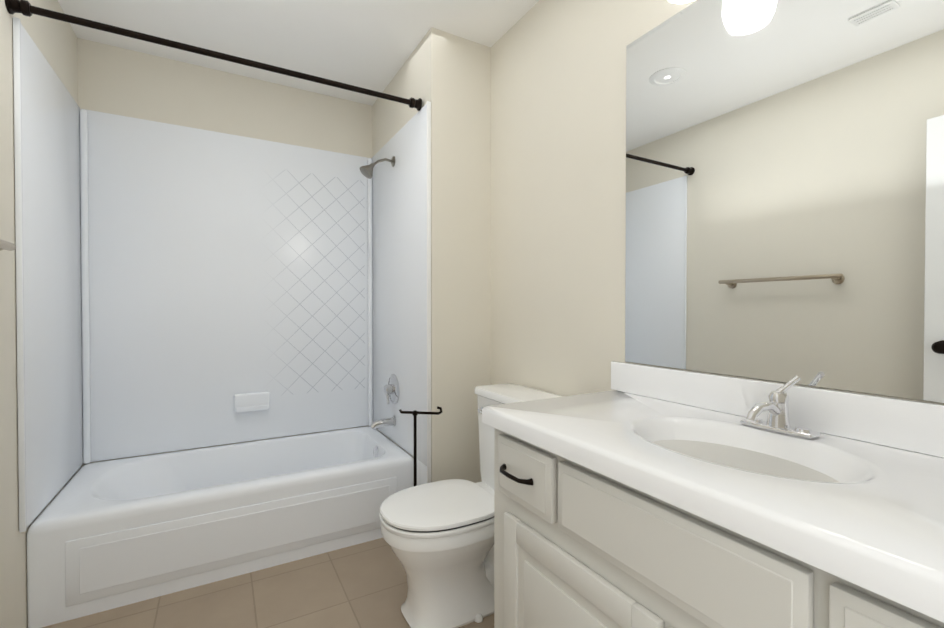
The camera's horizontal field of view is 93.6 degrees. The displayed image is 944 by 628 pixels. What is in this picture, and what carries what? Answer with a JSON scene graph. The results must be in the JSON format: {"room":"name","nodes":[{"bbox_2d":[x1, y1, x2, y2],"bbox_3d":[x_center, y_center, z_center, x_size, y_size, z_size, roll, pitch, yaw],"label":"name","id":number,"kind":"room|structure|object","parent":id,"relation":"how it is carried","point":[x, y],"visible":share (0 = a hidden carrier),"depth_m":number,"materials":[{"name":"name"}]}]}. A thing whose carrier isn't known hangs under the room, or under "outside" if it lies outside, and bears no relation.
{"room":"bathroom","nodes":[
{"label":"bathroom","id":0,"kind":"room"},
{"bbox_2d":[0,0,81,627],"bbox_3d":[-1.239,-0.109,0.824,0.100,2.540,3.430,0,1,-30],"label":"wall","id":1,"kind":"structure","parent":0,"point":[55,41],"depth_m":1.51,"materials":[{"name":"paint"}]},
{"bbox_2d":[0,239,15,250],"bbox_3d":[-1.228,-0.182,0.999,0.090,0.060,0.707,0,1,-30],"label":"towel rail","id":2,"kind":"object","parent":1,"relation":"attached to","point":[7,245],"visible":1,"depth_m":1.27,"materials":[{"name":"silver metal"}]},
{"bbox_2d":[5,0,421,110],"bbox_3d":[-0.919,-1.056,1.875,1.505,0.060,0.060,0,1,-30],"label":"shower curtain rod","id":3,"kind":"object","parent":1,"relation":"attached to","point":[25,8],"visible":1,"depth_m":1.75,"materials":[{"name":"black metal"}]},
{"bbox_2d":[77,38,371,465],"bbox_3d":[-1.357,-0.131,2.672,1.520,2.540,0.100,0,1,-30],"label":"wall","id":4,"kind":"structure","parent":0,"point":[115,80],"depth_m":2.54,"materials":[{"name":"paint"}]},
{"bbox_2d":[13,17,430,531],"bbox_3d":[-1.094,0.004,2.212,1.517,2.078,0.955,0,1,-30],"label":"tub surround","id":5,"kind":"object","parent":4,"relation":"attached to","point":[178,287],"visible":0.85,"depth_m":2.43,"materials":[{"name":"plastic"}]},
{"bbox_2d":[360,156,394,178],"bbox_3d":[-0.544,-0.845,2.539,0.199,0.148,0.084,0,1,-30],"label":"shower head","id":6,"kind":"object","parent":5,"relation":"attached to","point":[366,171],"visible":1,"depth_m":2.51},
{"bbox_2d":[370,416,395,429],"bbox_3d":[-0.521,0.633,2.570,0.146,0.065,0.060,0,1,-30],"label":"tub spout","id":7,"kind":"object","parent":5,"relation":"attached to","point":[383,422],"visible":1,"depth_m":2.56,"materials":[{"name":"silver metal"}]},
{"bbox_2d":[384,374,398,403],"bbox_3d":[-0.485,0.440,2.588,0.064,0.176,0.176,0,1,-30],"label":"shower valve","id":8,"kind":"object","parent":5,"relation":"attached to","point":[391,389],"visible":1,"depth_m":2.56,"materials":[{"name":"silver metal"}]},
{"bbox_2d":[41,538,493,627],"bbox_3d":[-0.387,1.185,1.324,2.060,0.060,3.430,0,1,-30],"label":"floor","id":9,"kind":"structure","parent":0,"point":[363,585],"depth_m":1.78,"materials":[{"name":"tile"}]},
{"bbox_2d":[27,426,413,627],"bbox_3d":[-1.142,0.951,2.306,1.516,0.385,0.762,0,1,-30],"label":"bathtub","id":10,"kind":"object","parent":9,"relation":"on","point":[106,535],"visible":0.94,"depth_m":1.97,"materials":[{"name":"white ceramic"}]},
{"bbox_2d":[399,406,441,485],"bbox_3d":[-0.255,0.793,2.136,0.180,0.706,0.155,0,1,-30],"label":"toilet paper stand","id":11,"kind":"object","parent":9,"relation":"on","point":[414,413],"visible":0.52,"depth_m":2.12,"materials":[{"name":"black metal"}]},
{"bbox_2d":[379,383,562,627],"bbox_3d":[-0.009,0.749,1.781,0.726,0.828,0.472,0,1,-30],"label":"toilet","id":12,"kind":"object","parent":9,"relation":"on","point":[438,536],"visible":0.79,"depth_m":1.63,"materials":[{"name":"white ceramic"}]},
{"bbox_2d":[482,361,943,627],"bbox_3d":[0.570,0.669,0.924,0.582,0.982,1.244,0,1,-30],"label":"bathroom vanity","id":13,"kind":"object","parent":9,"relation":"on","point":[640,496],"visible":1,"depth_m":0.88,"materials":[{"name":"paint"}]},
{"bbox_2d":[740,375,820,438],"bbox_3d":[0.688,0.211,1.032,0.155,0.135,0.156,0,1,-30],"label":"faucet","id":14,"kind":"object","parent":13,"relation":"on","point":[776,406],"visible":1,"depth_m":1.04,"materials":[{"name":"silver metal"}]},
{"bbox_2d":[58,0,538,105],"bbox_3d":[-0.387,-1.425,1.293,2.060,0.080,3.430,0,1,-30],"label":"ceiling","id":15,"kind":"structure","parent":0,"point":[370,44],"depth_m":2.17,"materials":[{"name":"white paint"}]},
{"bbox_2d":[372,27,490,482],"bbox_3d":[-0.268,-0.132,2.739,0.440,2.540,1.060,0,1,-30],"label":"wall block","id":16,"kind":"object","parent":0,"point":[447,75],"visible":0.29,"depth_m":2.25,"materials":[{"name":"paint"}]},
{"bbox_2d":[491,0,943,404],"bbox_3d":[0.727,-0.115,1.332,0.100,2.540,2.370,0,1,-30],"label":"wall","id":17,"kind":"structure","parent":0,"point":[558,167],"depth_m":1.84,"materials":[{"name":"paint"}]},
{"bbox_2d":[668,0,693,3],"bbox_3d":[0.708,-0.991,1.029,0.220,0.256,0.572,0,1,-30],"label":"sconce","id":18,"kind":"object","parent":17,"relation":"attached to","point":[679,1],"visible":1,"depth_m":1.23,"materials":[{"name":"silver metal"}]},
{"bbox_2d":[625,0,943,402],"bbox_3d":[0.822,-0.377,1.055,0.005,1.099,1.140,0,1,-30],"label":"wall mirror","id":19,"kind":"object","parent":17,"relation":"attached to","point":[784,190],"visible":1,"depth_m":1.10,"materials":[{"name":"clear glass"}]}
]}

